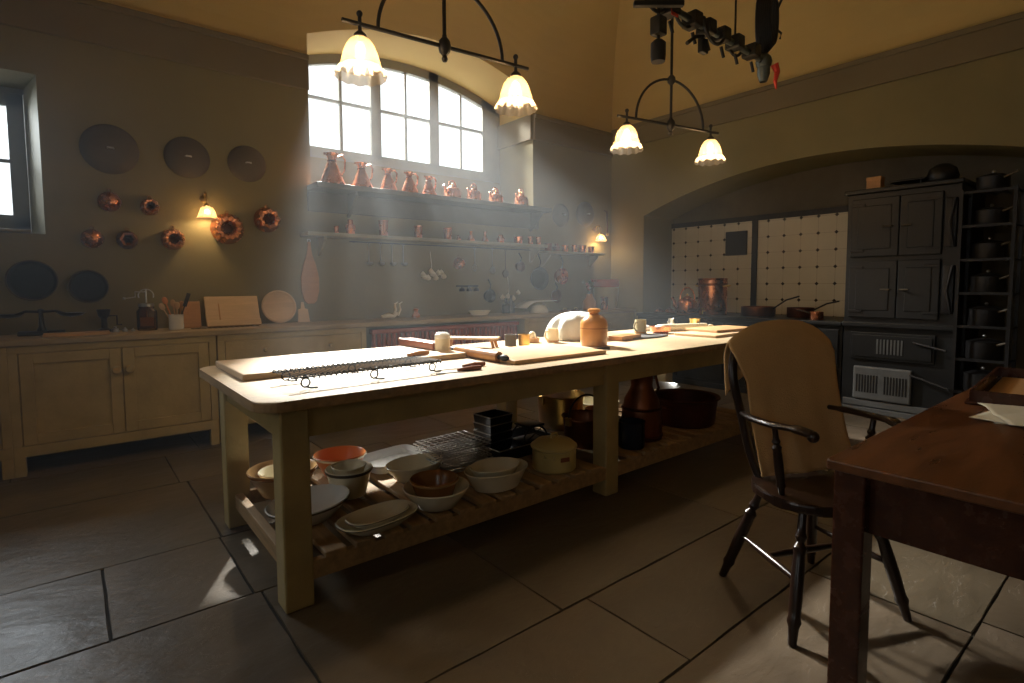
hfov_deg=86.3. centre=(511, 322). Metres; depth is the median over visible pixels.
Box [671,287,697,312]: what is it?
kettle
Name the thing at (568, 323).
cover
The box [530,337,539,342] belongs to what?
tub
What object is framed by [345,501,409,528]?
dish
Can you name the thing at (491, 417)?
tin
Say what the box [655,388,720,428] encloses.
cauldron
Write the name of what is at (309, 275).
wooden paddle
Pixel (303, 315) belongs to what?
paddle
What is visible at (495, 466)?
oval dish
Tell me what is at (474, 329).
radiator
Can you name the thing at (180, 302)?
wooden spoon
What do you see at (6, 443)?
base cabinet
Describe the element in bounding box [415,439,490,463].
wire rack
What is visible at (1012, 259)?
shelf
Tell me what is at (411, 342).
wooden block
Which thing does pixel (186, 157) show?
dish cover
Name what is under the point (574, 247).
copper cup
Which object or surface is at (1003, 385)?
box
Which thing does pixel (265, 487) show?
mixing bowl
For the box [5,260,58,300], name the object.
round tray
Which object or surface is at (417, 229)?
copper cup
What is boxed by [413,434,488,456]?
wire rack
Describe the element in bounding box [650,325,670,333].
copper bowl
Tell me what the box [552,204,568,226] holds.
dish cover
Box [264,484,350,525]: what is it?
oval dish
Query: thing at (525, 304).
tray
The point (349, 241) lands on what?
utensil rail
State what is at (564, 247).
copper cup
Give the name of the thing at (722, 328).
chopping board
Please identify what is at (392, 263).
ladle
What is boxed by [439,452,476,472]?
wire rack
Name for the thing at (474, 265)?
whisk
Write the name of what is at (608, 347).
carving fork
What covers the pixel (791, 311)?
saucepan
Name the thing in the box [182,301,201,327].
leaning board
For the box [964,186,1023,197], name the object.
shelf
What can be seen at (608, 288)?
stoneware crock
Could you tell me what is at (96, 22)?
trim
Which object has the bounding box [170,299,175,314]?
wooden spoon
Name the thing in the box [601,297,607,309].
beaker
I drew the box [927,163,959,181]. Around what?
pot
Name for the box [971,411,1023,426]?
paper sheet
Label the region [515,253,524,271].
frying pan
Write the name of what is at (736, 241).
trim
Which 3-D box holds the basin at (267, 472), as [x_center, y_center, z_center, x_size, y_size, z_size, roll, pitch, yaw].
[-1.162,0.788,2.770,0.230,0.089,0.230,-3,5,-39]
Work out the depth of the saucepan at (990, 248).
4.50 m
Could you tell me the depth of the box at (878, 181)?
5.19 m
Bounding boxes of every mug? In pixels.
[544,328,558,342]
[633,319,646,333]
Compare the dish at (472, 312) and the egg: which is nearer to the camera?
the egg
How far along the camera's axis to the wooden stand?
3.65 m
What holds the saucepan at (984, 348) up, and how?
on the rack at (962, 359)
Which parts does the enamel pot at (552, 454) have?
handle, lid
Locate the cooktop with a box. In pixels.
[636,311,843,399]
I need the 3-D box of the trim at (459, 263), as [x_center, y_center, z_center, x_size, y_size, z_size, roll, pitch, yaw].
[-0.587,-0.689,6.247,0.133,0.157,0.103,-3,5,-39]
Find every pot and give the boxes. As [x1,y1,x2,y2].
[531,432,576,474]
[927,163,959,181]
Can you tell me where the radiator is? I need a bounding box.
[369,321,518,347]
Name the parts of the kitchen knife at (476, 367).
blade, handle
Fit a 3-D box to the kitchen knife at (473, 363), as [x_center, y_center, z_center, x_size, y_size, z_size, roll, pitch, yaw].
[-0.262,0.220,2.769,0.290,0.024,0.028,-3,5,-35]
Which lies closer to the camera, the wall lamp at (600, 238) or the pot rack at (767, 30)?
the pot rack at (767, 30)
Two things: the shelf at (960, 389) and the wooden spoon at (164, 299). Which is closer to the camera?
the wooden spoon at (164, 299)
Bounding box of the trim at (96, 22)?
[0,0,308,90]
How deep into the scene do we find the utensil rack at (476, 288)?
6.33 m
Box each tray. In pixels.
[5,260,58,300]
[67,270,108,302]
[515,300,556,308]
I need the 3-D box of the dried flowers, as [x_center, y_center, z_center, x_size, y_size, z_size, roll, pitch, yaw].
[1.028,-0.462,7.242,0.173,0.239,0.206,-3,5,-39]
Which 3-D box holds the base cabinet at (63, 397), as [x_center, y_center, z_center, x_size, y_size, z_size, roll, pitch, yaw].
[-2.936,0.552,4.110,1.210,0.865,0.582,-3,5,-39]
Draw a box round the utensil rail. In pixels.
[349,241,587,252]
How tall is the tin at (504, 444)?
0.072 m
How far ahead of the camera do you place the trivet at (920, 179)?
5.03 m
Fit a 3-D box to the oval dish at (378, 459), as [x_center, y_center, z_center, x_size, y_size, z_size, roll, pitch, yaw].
[-0.703,0.807,3.223,0.288,0.054,0.400,3,5,41]
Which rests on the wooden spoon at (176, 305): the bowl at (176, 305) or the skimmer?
the bowl at (176, 305)
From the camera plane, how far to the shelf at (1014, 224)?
4.50 m
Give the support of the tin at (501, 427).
on the tin at (506, 434)
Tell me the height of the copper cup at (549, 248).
0.100 m
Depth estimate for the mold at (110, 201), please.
4.18 m
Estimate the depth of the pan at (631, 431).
3.47 m
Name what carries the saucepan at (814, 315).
on the cooktop
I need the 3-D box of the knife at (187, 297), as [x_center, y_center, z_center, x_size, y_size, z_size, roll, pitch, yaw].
[-2.621,-0.102,4.366,0.104,0.272,0.010,-3,5,-39]
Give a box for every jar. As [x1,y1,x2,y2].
[136,306,157,330]
[583,294,595,309]
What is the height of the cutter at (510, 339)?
0.078 m
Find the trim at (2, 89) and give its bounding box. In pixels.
[0,86,23,94]
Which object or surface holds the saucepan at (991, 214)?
on the rack at (962, 359)
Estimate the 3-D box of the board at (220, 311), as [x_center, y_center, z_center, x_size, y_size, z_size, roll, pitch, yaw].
[-2.396,-0.095,4.692,0.420,0.260,0.139,-3,5,-39]
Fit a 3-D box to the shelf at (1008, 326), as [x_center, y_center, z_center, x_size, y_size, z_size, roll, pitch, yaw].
[4.009,0.033,4.627,0.304,0.022,0.356,-3,5,-39]
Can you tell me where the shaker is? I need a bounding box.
[435,332,449,350]
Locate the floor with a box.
[0,379,1023,682]
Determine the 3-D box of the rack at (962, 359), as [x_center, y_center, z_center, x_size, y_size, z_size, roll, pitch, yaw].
[4.010,-0.097,4.619,0.324,2.020,0.364,-3,5,-39]
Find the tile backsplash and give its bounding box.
[671,212,847,316]
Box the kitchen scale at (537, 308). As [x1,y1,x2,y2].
[515,300,556,312]
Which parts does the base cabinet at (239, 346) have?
drawer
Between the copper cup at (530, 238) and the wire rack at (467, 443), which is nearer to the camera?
the wire rack at (467, 443)
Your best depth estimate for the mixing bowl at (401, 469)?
3.01 m
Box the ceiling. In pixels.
[106,0,1023,131]
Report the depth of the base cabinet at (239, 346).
4.62 m
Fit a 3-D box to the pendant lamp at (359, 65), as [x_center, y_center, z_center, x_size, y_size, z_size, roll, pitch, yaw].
[-0.374,-2.465,2.929,1.210,2.439,0.266,-3,5,-34]
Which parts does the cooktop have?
oven door, drawer, oven door, drawer, oven door, oven door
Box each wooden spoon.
[159,303,167,316]
[162,297,170,314]
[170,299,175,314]
[174,302,179,314]
[179,301,183,313]
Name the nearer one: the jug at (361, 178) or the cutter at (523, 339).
the cutter at (523, 339)
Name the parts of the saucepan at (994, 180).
handle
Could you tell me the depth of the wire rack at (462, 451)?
3.12 m
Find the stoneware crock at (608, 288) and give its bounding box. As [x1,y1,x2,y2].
[593,279,618,308]
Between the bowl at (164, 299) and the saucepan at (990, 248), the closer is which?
the bowl at (164, 299)
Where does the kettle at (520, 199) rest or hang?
on the wall shelf at (353, 191)
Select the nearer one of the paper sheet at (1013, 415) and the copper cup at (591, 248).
the paper sheet at (1013, 415)
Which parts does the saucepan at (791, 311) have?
handle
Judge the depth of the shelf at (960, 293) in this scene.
4.50 m
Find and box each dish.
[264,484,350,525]
[335,499,417,535]
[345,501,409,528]
[363,444,423,473]
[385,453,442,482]
[464,458,527,492]
[469,310,490,314]
[469,457,519,476]
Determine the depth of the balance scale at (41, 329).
3.87 m
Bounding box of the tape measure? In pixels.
[689,317,711,322]
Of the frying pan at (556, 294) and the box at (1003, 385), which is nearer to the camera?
the box at (1003, 385)
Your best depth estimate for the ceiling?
6.05 m
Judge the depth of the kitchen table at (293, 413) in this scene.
2.62 m
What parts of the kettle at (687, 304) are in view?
spout, handle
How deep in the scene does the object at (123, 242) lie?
4.27 m
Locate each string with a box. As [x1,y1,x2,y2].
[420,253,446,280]
[500,277,520,300]
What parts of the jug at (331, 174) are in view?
handle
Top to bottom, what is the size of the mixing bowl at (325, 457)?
0.124 m
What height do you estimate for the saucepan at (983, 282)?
0.198 m
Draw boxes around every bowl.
[159,303,164,309]
[162,297,167,303]
[174,302,179,308]
[246,459,316,499]
[313,446,365,476]
[403,476,468,511]
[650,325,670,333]
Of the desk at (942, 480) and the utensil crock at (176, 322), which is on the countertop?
the utensil crock at (176, 322)
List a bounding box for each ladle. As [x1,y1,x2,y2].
[367,243,372,264]
[379,242,384,265]
[390,245,395,265]
[401,245,407,265]
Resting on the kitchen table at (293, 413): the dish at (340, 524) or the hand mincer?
the dish at (340, 524)
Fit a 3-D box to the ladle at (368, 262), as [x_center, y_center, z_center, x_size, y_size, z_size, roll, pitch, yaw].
[-1.447,-0.702,5.558,0.068,0.241,0.068,-3,5,-39]
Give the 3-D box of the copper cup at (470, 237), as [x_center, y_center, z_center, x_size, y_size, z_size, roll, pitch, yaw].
[-0.469,-0.983,6.238,0.105,0.110,0.105,-3,5,-39]
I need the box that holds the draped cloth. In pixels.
[724,320,850,476]
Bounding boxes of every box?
[866,176,884,188]
[964,367,1023,406]
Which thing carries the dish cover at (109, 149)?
attached to the wall at (80, 86)
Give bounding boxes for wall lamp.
[196,192,217,219]
[593,226,606,241]
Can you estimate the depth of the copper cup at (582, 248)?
7.37 m
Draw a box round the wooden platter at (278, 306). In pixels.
[261,290,295,322]
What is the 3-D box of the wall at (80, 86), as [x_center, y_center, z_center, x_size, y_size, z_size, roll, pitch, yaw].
[-2.201,-1.480,5.437,8.750,4.730,0.750,-3,5,-39]
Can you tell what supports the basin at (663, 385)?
on the kitchen table at (293, 413)
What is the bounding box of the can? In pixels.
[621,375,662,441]
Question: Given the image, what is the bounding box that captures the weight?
[112,326,118,331]
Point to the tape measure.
(691, 320)
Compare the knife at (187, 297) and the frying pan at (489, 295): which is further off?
the frying pan at (489, 295)
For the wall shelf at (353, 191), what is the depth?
5.67 m
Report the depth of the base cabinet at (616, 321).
6.53 m
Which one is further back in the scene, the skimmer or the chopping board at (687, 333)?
the skimmer
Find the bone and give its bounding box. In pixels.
[381,302,401,318]
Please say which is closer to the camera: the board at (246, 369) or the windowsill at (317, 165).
the board at (246, 369)
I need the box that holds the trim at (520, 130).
[497,114,532,149]
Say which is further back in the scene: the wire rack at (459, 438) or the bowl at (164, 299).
the bowl at (164, 299)
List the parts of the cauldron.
handle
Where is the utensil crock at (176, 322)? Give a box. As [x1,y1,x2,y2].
[168,314,183,329]
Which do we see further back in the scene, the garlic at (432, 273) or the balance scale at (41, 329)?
the garlic at (432, 273)
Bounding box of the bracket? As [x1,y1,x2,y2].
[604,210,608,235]
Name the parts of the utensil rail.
rail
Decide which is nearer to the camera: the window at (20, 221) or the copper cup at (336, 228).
the window at (20, 221)
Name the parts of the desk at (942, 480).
leg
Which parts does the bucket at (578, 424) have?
bail handle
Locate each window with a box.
[0,91,32,233]
[308,54,499,182]
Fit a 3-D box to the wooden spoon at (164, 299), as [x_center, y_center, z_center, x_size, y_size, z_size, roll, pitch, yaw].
[-2.707,-0.082,4.309,0.088,0.241,0.014,-3,5,-37]
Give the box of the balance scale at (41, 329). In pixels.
[0,308,85,336]
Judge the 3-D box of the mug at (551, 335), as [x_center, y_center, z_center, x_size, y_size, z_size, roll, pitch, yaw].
[0.283,0.093,4.000,0.121,0.100,0.092,-1,4,-9]
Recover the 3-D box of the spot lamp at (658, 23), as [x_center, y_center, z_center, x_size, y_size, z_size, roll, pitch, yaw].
[0.974,-1.954,3.632,0.100,0.430,0.100,-3,5,-39]
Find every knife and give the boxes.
[182,293,190,313]
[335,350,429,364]
[435,362,485,370]
[437,365,481,373]
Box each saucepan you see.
[741,296,799,315]
[787,300,839,317]
[796,309,823,319]
[963,367,991,390]
[965,334,1010,360]
[967,302,1012,326]
[969,270,1014,291]
[971,237,1010,258]
[974,204,1012,226]
[976,169,1019,193]
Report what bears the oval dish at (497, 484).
on the kitchen table at (293, 413)
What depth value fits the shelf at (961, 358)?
4.56 m
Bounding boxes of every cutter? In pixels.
[504,334,516,345]
[518,334,529,345]
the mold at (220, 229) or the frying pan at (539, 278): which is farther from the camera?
the frying pan at (539, 278)
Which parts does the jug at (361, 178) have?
handle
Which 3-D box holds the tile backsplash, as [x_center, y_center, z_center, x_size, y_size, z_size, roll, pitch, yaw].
[3.042,-0.710,7.028,0.030,1.178,2.295,-3,5,-39]
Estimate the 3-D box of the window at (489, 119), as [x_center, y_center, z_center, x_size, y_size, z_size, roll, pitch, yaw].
[-1.058,-2.223,6.308,2.810,1.680,0.775,-3,5,-39]
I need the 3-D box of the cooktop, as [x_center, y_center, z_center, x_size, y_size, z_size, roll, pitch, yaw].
[2.806,0.344,6.688,0.920,0.868,2.520,-3,5,-39]
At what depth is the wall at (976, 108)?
5.88 m
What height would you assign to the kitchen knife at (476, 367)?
0.024 m
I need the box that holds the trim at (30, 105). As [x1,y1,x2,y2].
[23,75,45,233]
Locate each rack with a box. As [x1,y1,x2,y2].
[272,355,441,387]
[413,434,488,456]
[414,438,488,460]
[415,430,491,453]
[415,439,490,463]
[416,443,491,467]
[430,448,492,469]
[439,451,487,470]
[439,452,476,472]
[456,285,478,290]
[511,419,547,447]
[633,0,782,88]
[950,184,1023,397]
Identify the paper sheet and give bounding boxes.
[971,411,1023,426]
[978,403,1023,425]
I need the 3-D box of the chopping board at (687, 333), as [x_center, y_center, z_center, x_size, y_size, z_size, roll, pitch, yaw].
[1.734,0.084,4.613,0.760,0.020,0.360,-4,5,-43]
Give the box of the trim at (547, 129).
[533,113,612,156]
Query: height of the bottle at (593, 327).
0.255 m
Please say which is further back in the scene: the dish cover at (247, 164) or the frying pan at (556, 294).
the frying pan at (556, 294)
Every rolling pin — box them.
[450,345,508,361]
[661,323,713,330]
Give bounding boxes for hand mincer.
[96,309,121,331]
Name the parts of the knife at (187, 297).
blade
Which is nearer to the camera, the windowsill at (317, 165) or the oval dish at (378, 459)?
the oval dish at (378, 459)
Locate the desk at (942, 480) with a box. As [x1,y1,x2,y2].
[826,388,1023,682]
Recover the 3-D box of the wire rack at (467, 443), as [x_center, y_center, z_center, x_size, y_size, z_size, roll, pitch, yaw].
[-0.338,0.769,3.189,0.347,0.012,0.287,-3,5,-38]
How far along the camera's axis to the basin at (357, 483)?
2.67 m
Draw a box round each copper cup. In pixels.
[334,226,338,232]
[378,220,387,235]
[414,226,422,237]
[443,228,451,238]
[467,231,474,240]
[482,232,488,240]
[513,236,522,242]
[528,236,532,243]
[536,237,540,243]
[544,243,551,250]
[561,245,568,251]
[572,245,577,251]
[578,245,586,251]
[588,246,593,252]
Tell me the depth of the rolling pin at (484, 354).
3.05 m
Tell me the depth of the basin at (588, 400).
4.47 m
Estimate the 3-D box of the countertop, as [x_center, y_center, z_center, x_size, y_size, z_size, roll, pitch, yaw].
[-1.393,0.002,5.354,7.560,0.044,0.544,-3,5,-39]
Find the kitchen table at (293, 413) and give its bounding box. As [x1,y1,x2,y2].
[199,329,753,613]
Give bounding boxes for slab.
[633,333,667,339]
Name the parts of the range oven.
door, door, vent door, vent plate, shelf moulding, cornice, door, door, damper rod, damper rod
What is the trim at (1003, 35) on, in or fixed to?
attached to the wall at (976, 108)
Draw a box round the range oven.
[841,177,985,418]
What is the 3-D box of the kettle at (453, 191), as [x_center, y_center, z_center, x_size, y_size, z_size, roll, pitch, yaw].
[-0.655,-1.462,5.984,0.190,0.202,0.229,-1,4,-3]
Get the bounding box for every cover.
[79,124,138,173]
[163,137,209,177]
[227,145,265,181]
[546,311,588,340]
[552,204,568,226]
[576,202,593,226]
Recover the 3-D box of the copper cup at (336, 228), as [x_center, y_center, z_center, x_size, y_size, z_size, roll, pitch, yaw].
[-1.688,-0.889,5.254,0.048,0.070,0.048,-3,5,-39]
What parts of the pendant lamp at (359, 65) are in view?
lamp shade, stem, lamp shade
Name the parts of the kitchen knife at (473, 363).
blade, handle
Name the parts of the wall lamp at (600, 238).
lamp shade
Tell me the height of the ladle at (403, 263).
0.241 m
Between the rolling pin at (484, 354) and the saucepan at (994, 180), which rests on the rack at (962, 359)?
the saucepan at (994, 180)
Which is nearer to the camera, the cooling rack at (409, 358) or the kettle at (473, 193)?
the cooling rack at (409, 358)
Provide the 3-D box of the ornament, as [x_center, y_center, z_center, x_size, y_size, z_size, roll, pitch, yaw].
[-1.020,-0.104,5.808,0.090,0.100,0.090,-3,5,-39]
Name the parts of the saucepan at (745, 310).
handle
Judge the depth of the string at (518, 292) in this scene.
6.72 m
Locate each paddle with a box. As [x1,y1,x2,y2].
[298,302,309,321]
[301,239,318,303]
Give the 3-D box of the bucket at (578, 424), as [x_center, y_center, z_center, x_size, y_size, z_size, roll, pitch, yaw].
[0.481,0.634,3.592,0.311,0.336,0.311,0,4,6]
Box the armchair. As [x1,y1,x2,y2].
[719,351,911,646]
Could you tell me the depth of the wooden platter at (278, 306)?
5.00 m
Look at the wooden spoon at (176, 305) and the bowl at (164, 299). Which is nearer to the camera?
the bowl at (164, 299)
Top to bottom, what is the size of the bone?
0.175 m
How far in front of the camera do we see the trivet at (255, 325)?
4.44 m
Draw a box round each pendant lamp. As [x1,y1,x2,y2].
[334,0,537,116]
[610,18,725,165]
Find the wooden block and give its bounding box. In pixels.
[398,338,434,349]
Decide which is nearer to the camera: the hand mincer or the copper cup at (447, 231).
the hand mincer
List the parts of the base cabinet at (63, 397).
door, knob, knob, door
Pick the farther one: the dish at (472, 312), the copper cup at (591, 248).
the copper cup at (591, 248)
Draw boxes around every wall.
[0,0,611,461]
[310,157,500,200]
[611,49,1023,321]
[673,155,1023,370]
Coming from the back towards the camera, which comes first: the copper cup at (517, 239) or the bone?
the copper cup at (517, 239)
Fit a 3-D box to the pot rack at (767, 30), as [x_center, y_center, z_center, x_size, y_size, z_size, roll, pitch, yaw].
[1.419,-2.822,3.849,2.712,1.872,0.270,-3,5,-39]
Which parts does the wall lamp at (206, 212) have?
wall plate, lamp shade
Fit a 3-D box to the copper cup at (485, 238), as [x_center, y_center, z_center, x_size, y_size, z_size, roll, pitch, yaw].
[-0.313,-0.997,6.364,0.094,0.120,0.094,-3,5,-39]
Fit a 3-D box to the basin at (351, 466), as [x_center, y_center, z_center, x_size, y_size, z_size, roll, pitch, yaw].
[-0.817,0.747,2.739,0.170,0.072,0.170,-3,5,-39]
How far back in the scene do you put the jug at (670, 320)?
5.08 m
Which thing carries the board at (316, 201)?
attached to the wall at (80, 86)
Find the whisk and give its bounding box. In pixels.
[472,248,476,270]
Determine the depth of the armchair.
2.06 m
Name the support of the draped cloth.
on the armchair
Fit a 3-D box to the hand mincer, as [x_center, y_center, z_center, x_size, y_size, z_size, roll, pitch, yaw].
[-3.076,-0.016,4.170,0.160,0.170,0.100,-3,5,-39]
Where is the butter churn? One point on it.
(142, 321)
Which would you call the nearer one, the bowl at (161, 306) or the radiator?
the bowl at (161, 306)
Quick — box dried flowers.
[582,279,596,293]
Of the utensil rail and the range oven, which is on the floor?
the range oven
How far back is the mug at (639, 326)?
4.47 m
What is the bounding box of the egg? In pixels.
[529,331,535,337]
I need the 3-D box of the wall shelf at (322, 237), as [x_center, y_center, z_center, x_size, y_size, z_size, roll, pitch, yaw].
[-0.777,-0.805,6.012,2.980,0.211,0.219,-3,5,-39]
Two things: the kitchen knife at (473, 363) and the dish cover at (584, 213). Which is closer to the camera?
the kitchen knife at (473, 363)
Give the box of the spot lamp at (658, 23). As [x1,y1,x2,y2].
[650,8,666,64]
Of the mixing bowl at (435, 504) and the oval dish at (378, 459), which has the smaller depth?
the mixing bowl at (435, 504)
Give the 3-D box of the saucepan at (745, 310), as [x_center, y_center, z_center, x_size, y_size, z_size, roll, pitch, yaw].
[3.029,-0.198,6.408,0.380,0.247,0.683,-3,5,-34]
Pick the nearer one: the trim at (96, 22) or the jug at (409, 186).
the trim at (96, 22)
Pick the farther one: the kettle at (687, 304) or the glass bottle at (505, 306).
the kettle at (687, 304)
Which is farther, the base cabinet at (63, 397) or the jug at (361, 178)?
the jug at (361, 178)
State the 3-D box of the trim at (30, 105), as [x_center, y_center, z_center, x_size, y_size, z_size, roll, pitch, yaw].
[-3.623,-1.228,4.138,0.094,1.140,0.499,-3,5,-39]
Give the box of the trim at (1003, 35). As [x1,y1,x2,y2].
[611,11,1023,144]
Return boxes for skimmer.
[502,249,508,277]
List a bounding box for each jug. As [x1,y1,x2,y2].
[320,152,345,183]
[351,162,372,186]
[379,168,397,189]
[401,171,417,192]
[422,176,436,194]
[667,318,673,323]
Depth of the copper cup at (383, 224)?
5.52 m
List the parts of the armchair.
leg, arm post, arm, seat, leg, leg, arm, arm post, leg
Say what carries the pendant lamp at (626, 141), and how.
hanging from the ceiling
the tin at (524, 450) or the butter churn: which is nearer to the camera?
the tin at (524, 450)
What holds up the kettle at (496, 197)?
on the wall shelf at (353, 191)
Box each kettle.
[443,180,460,197]
[467,183,480,199]
[489,187,502,201]
[514,188,527,204]
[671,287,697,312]
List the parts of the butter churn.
gear frame, lid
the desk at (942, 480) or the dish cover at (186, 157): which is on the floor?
the desk at (942, 480)
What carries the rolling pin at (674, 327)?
on the kitchen table at (293, 413)
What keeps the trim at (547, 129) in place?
attached to the wall at (80, 86)
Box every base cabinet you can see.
[0,347,14,479]
[6,336,219,477]
[216,327,366,441]
[497,312,633,338]
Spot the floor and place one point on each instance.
(120, 563)
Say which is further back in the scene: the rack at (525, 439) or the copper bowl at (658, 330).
the copper bowl at (658, 330)
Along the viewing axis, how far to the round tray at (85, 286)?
4.17 m
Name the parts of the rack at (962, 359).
post, post, post, post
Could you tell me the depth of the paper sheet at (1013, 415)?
1.99 m
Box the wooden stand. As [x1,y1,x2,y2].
[450,336,500,348]
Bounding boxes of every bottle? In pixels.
[502,298,509,312]
[508,296,514,312]
[580,308,607,346]
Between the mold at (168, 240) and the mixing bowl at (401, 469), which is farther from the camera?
the mold at (168, 240)
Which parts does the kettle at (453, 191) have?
spout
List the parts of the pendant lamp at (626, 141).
lamp shade, stem, lamp shade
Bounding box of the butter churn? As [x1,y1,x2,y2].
[122,289,157,330]
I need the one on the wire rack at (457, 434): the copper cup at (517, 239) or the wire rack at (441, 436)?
the wire rack at (441, 436)
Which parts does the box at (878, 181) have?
lid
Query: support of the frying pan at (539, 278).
hanging from the utensil rail
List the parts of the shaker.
lid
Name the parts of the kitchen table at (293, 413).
leg, shelf rail, shelf rail, leg, leg, shelf rail, leg, leg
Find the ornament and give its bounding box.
[412,308,419,317]
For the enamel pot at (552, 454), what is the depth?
3.04 m
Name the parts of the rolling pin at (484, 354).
handle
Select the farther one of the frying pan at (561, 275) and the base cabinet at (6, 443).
the frying pan at (561, 275)
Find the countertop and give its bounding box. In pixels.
[0,308,635,347]
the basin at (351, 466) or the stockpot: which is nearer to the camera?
the basin at (351, 466)
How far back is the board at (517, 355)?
3.22 m
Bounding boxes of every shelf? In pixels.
[300,231,547,261]
[307,181,551,231]
[539,251,604,266]
[954,387,963,392]
[955,356,1014,363]
[957,324,1016,329]
[959,292,1018,294]
[960,257,1020,261]
[962,222,1022,229]
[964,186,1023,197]
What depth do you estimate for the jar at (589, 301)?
7.18 m
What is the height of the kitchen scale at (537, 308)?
0.150 m
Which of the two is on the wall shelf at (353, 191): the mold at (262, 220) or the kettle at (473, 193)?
the kettle at (473, 193)
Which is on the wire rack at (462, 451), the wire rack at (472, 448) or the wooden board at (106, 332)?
the wire rack at (472, 448)
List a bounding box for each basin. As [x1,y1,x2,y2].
[258,465,273,478]
[324,460,372,499]
[331,459,365,474]
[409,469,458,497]
[583,396,592,408]
[653,381,680,390]
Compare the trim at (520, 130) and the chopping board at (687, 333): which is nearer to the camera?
the chopping board at (687, 333)
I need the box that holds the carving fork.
[593,346,609,349]
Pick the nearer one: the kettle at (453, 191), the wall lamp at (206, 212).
the wall lamp at (206, 212)
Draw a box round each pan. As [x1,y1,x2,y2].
[484,279,495,302]
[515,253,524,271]
[530,253,548,289]
[537,389,584,430]
[551,283,561,302]
[554,255,567,284]
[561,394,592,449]
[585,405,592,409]
[618,417,645,449]
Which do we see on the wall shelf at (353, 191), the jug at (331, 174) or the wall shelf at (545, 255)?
the jug at (331, 174)
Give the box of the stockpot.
[695,278,730,314]
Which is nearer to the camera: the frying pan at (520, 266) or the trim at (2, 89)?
the trim at (2, 89)
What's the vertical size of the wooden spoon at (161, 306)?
0.192 m
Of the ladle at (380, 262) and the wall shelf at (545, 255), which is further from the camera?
the wall shelf at (545, 255)
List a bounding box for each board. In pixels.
[42,330,110,337]
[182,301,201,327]
[203,296,261,327]
[215,346,466,380]
[307,191,538,228]
[487,343,605,364]
[608,333,640,340]
[675,331,738,337]
[686,325,746,332]
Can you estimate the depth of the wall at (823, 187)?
5.85 m
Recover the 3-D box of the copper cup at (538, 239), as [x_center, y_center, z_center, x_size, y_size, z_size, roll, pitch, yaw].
[0.331,-1.026,6.885,0.069,0.100,0.069,-3,5,-39]
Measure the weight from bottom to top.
0.044 m
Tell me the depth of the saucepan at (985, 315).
4.54 m
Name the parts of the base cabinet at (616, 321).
drawer, drawer, door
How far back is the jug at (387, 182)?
5.45 m
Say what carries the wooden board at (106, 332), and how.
on the countertop
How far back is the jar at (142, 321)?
4.29 m
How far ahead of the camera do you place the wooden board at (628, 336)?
4.09 m
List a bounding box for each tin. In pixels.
[467,427,555,457]
[473,409,512,425]
[473,421,512,433]
[473,429,512,442]
[474,437,512,450]
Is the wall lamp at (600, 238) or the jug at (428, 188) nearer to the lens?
the jug at (428, 188)
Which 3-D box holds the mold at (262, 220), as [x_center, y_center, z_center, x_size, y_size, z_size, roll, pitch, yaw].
[-2.198,-0.941,4.925,0.224,0.248,0.098,-3,5,-39]
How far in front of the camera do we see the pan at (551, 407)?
3.92 m
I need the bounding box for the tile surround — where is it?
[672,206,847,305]
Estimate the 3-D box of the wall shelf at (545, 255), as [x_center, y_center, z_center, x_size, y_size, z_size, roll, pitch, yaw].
[0.810,-0.842,7.311,1.080,0.190,0.199,-3,5,-39]
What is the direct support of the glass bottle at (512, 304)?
on the countertop

